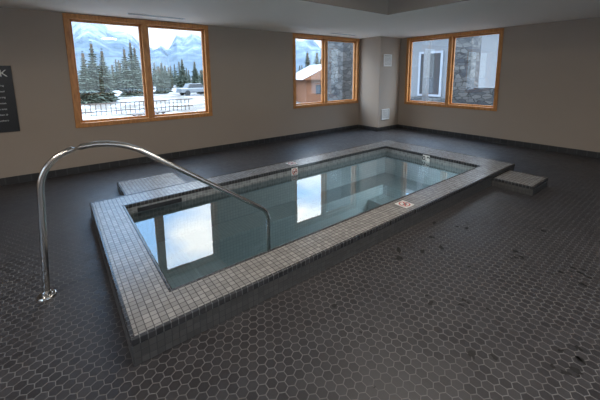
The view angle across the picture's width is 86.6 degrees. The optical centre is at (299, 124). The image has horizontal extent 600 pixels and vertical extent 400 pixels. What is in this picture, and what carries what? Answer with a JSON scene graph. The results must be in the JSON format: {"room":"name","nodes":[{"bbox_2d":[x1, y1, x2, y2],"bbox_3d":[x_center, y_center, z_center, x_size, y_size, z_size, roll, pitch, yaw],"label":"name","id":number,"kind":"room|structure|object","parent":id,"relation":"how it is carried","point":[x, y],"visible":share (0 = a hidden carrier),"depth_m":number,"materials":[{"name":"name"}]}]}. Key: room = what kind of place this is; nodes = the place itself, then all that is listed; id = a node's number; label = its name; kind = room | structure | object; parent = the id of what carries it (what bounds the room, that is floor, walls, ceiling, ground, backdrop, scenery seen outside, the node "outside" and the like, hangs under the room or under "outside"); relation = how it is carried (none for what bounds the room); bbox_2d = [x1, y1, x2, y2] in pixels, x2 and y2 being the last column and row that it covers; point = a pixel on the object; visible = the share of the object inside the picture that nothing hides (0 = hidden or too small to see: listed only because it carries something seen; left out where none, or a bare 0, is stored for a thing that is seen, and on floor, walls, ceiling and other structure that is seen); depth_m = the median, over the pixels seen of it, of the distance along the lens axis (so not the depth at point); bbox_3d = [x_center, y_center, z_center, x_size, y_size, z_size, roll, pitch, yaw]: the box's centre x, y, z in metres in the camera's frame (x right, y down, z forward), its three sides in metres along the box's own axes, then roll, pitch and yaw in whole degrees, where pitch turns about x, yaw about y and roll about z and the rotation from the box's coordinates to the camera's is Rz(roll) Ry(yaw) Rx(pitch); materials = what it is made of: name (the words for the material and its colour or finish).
{"room":"indoor pool room","nodes":[
{"label":"indoor pool room","id":0,"kind":"room"},
{"bbox_2d":[0,7,359,177],"bbox_3d":[-2.362,-0.879,6.227,12.390,3.130,0.220,-7,11,-37],"label":"wall","id":1,"kind":"structure","parent":0,"point":[251,70],"depth_m":5.94,"materials":[{"name":"paint"}]},
{"bbox_2d":[0,66,19,132],"bbox_3d":[-4.524,-0.336,4.465,0.795,0.965,0.023,-7,11,-37],"label":"safety sign","id":2,"kind":"object","parent":1,"relation":"attached to","point":[9,121],"visible":1,"depth_m":4.65,"materials":[{"name":"black plastic"}]},
{"bbox_2d":[62,13,212,127],"bbox_3d":[-2.790,-0.957,5.817,2.335,1.810,0.160,-7,11,-37],"label":"frame","id":3,"kind":"object","parent":1,"relation":"attached to","point":[143,24],"visible":0.86,"depth_m":5.69,"materials":[{"name":"brown wood"}]},
{"bbox_2d":[69,19,206,122],"bbox_3d":[-2.805,-0.960,5.837,2.185,1.660,0.050,-7,11,-37],"label":"window","id":4,"kind":"structure","parent":1,"relation":"in","point":[70,20],"depth_m":5.76,"materials":[{"name":"brown wood"}]},
{"bbox_2d":[0,124,397,185],"bbox_3d":[-2.063,0.621,6.078,11.938,0.110,0.735,-7,11,-37],"label":"baseboard","id":5,"kind":"structure","parent":1,"relation":"attached to","point":[74,170],"depth_m":6.21,"materials":[{"name":"tile"}]},
{"bbox_2d":[293,33,358,108],"bbox_3d":[0.718,-1.409,8.490,2.337,1.810,0.160,-7,11,-37],"label":"frame","id":6,"kind":"object","parent":1,"relation":"attached to","point":[325,38],"visible":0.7,"depth_m":8.38,"materials":[{"name":"brown wood"}]},
{"bbox_2d":[296,37,355,104],"bbox_3d":[0.703,-1.412,8.510,2.187,1.660,0.050,-7,11,-37],"label":"window","id":7,"kind":"structure","parent":1,"relation":"in","point":[321,40],"depth_m":8.51,"materials":[{"name":"brown wood"}]},
{"bbox_2d":[0,128,599,399],"bbox_3d":[0.690,1.232,2.578,11.950,0.050,9.723,-7,11,-37],"label":"floor","id":8,"kind":"structure","parent":0,"point":[292,344],"depth_m":2.18,"materials":[{"name":"tile"}]},
{"bbox_2d":[36,141,270,300],"bbox_3d":[-1.106,0.817,2.731,1.892,1.472,0.121,-6,10,-30],"label":"handrail","id":9,"kind":"object","parent":8,"relation":"on","point":[47,293],"visible":0.99,"depth_m":2.33,"materials":[{"name":"metal"}]},
{"bbox_2d":[90,140,547,366],"bbox_3d":[0.414,1.242,4.534,5.476,1.025,3.726,-7,11,-37],"label":"hot tub","id":10,"kind":"object","parent":8,"relation":"on","point":[182,259],"visible":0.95,"depth_m":3.82,"materials":[{"name":"tile"}]},
{"bbox_2d":[332,186,599,387],"bbox_3d":[2.600,1.190,2.565,5.371,0.001,2.834,-7,11,-37],"label":"debris","id":11,"kind":"object","parent":8,"relation":"on","point":[471,353],"visible":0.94,"depth_m":2.08,"materials":[{"name":"black"}]},
{"bbox_2d":[0,0,599,38],"bbox_3d":[0.666,-1.586,2.132,12.390,0.504,10.163,-7,11,-37],"label":"ceiling","id":12,"kind":"structure","parent":0,"point":[361,18],"depth_m":5.21,"materials":[{"name":"paint"}]},
{"bbox_2d":[127,13,184,19],"bbox_3d":[-2.391,-1.805,5.319,0.900,0.008,0.100,-7,11,-37],"label":"ceiling vent","id":13,"kind":"object","parent":12,"relation":"in","point":[127,13],"depth_m":5.31,"materials":[{"name":"white metal"}]},
{"bbox_2d":[358,36,400,127],"bbox_3d":[2.297,-1.162,9.223,0.905,2.576,0.723,-7,11,-37],"label":"column","id":14,"kind":"structure","parent":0,"point":[378,83],"depth_m":8.93,"materials":[{"name":"beige paint"}]},
{"bbox_2d":[381,109,389,119],"bbox_3d":[2.407,-0.284,8.967,0.340,0.300,0.020,-7,11,-37],"label":"wall vent","id":15,"kind":"object","parent":14,"relation":"attached to","point":[384,112],"depth_m":8.96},
{"bbox_2d":[383,54,391,65],"bbox_3d":[2.410,-1.757,8.746,0.340,0.320,0.020,-7,11,-37],"label":"wall vent","id":16,"kind":"object","parent":14,"relation":"attached to","point":[387,61],"depth_m":8.75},
{"bbox_2d":[452,36,481,103],"bbox_3d":[5.308,-1.159,10.252,0.600,4.600,0.550,-7,11,-37],"label":"stone pillar","id":17,"kind":"structure","parent":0,"point":[468,49],"depth_m":9.94,"materials":[{"name":"grey stone"}]},
{"bbox_2d":[398,17,599,151],"bbox_3d":[5.492,-0.910,6.006,0.220,3.130,9.723,-7,11,-37],"label":"wall","id":18,"kind":"structure","parent":0,"point":[549,92],"depth_m":6.55,"materials":[{"name":"paint"}]},
{"bbox_2d":[404,28,503,110],"bbox_3d":[3.784,-1.354,8.089,0.160,1.835,2.421,-7,11,-37],"label":"frame","id":19,"kind":"object","parent":18,"relation":"attached to","point":[451,36],"visible":0.85,"depth_m":7.97,"materials":[{"name":"brown wood"}]},
{"bbox_2d":[408,32,499,106],"bbox_3d":[3.804,-1.356,8.104,0.050,1.685,2.271,-7,11,-37],"label":"window","id":20,"kind":"structure","parent":18,"relation":"in","point":[454,43],"depth_m":8.07,"materials":[{"name":"brown wood"}]},
{"bbox_2d":[398,124,599,157],"bbox_3d":[5.637,0.588,5.877,0.012,0.110,8.988,-7,11,-37],"label":"baseboard","id":21,"kind":"structure","parent":18,"relation":"attached to","point":[448,133],"depth_m":7.08,"materials":[{"name":"tile"}]},
{"label":"outside","id":22,"kind":"structure","parent":0,"visible":0},
{"bbox_2d":[71,22,320,78],"bbox_3d":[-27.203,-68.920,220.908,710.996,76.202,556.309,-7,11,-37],"label":"mountain range","id":23,"kind":"object","parent":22,"point":[188,48],"visible":0.23,"depth_m":318.19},
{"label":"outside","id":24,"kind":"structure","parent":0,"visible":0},
{"bbox_2d":[81,85,299,119],"bbox_3d":[-42.277,-12.056,95.236,350.000,0.468,320.000,-7,11,-37],"label":"snowy ground","id":25,"kind":"structure","parent":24,"point":[198,102],"depth_m":27.40,"materials":[{"name":"white snow"}]},
{"bbox_2d":[81,98,192,115],"bbox_3d":[-11.615,-1.062,21.198,9.000,0.870,0.090,-7,11,-37],"label":"deck railing","id":26,"kind":"object","parent":25,"relation":"on","point":[95,104],"visible":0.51,"depth_m":21.38,"materials":[{"name":"metal"}]},
{"bbox_2d":[126,110,169,115],"bbox_3d":[-7.398,-0.214,15.643,1.760,0.760,1.800,6,11,35],"label":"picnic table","id":27,"kind":"object","parent":25,"relation":"on","point":[158,111],"visible":0.38,"depth_m":15.51,"materials":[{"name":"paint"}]},
{"bbox_2d":[176,83,203,95],"bbox_3d":[-13.904,-4.626,41.844,4.200,1.500,1.820,-9,12,-43],"label":"parked car","id":28,"kind":"object","parent":25,"relation":"on","point":[188,88],"visible":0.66,"depth_m":40.94,"materials":[{"name":"silver paint"}]},
{"bbox_2d":[77,40,320,103],"bbox_3d":[-7.045,-12.728,75.201,138.158,7.981,106.048,-7,11,-37],"label":"conifer forest","id":29,"kind":"object","parent":25,"relation":"on","point":[95,86],"visible":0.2,"depth_m":38.77,"materials":[{"name":"green plant"}]},
{"bbox_2d":[296,64,320,102],"bbox_3d":[1.964,-4.018,31.075,5.600,3.600,6.000,-3,9,-17],"label":"chalet","id":30,"kind":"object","parent":25,"relation":"on","point":[308,79],"visible":0.36,"depth_m":28.47,"materials":[{"name":"brown wood"}]},
{"bbox_2d":[327,41,352,100],"bbox_3d":[1.357,-1.198,10.705,0.600,4.600,0.800,-7,11,-37],"label":"stone pillar","id":31,"kind":"structure","parent":25,"relation":"on","point":[340,54],"depth_m":10.32,"materials":[{"name":"grey stone"}]},
{"bbox_2d":[422,40,430,100],"bbox_3d":[4.202,-1.214,10.658,0.150,4.600,0.150,-7,11,-37],"label":"porch post","id":32,"kind":"object","parent":25,"relation":"on","point":[427,44],"visible":0.29,"depth_m":10.52,"materials":[{"name":"grey wood"}]},
{"bbox_2d":[410,34,498,97],"bbox_3d":[7.564,-2.827,18.121,6.000,5.400,5.800,-7,11,-37],"label":"wall","id":33,"kind":"structure","parent":25,"relation":"on","point":[489,44],"depth_m":15.57,"materials":[{"name":"grey paint"}]},
{"bbox_2d":[410,96,444,101],"bbox_3d":[5.181,-0.661,16.555,0.099,1.650,5.850,-7,11,-37],"label":"cladding","id":34,"kind":"object","parent":33,"relation":"attached to","point":[431,99],"visible":0.02,"depth_m":15.07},
{"bbox_2d":[417,50,443,96],"bbox_3d":[6.141,-2.377,15.032,0.070,2.100,1.200,-7,11,-37],"label":"windows","id":35,"kind":"structure","parent":33,"relation":"in","point":[435,58],"depth_m":14.87,"materials":[{"name":"clear glass"}]},
{"bbox_2d":[468,87,494,105],"bbox_3d":[6.434,0.194,8.838,0.400,2.350,3.340,-7,11,-37],"label":"stone garden wall","id":36,"kind":"structure","parent":25,"relation":"on","point":[477,95],"depth_m":9.60,"materials":[{"name":"grey stone"}]}
]}

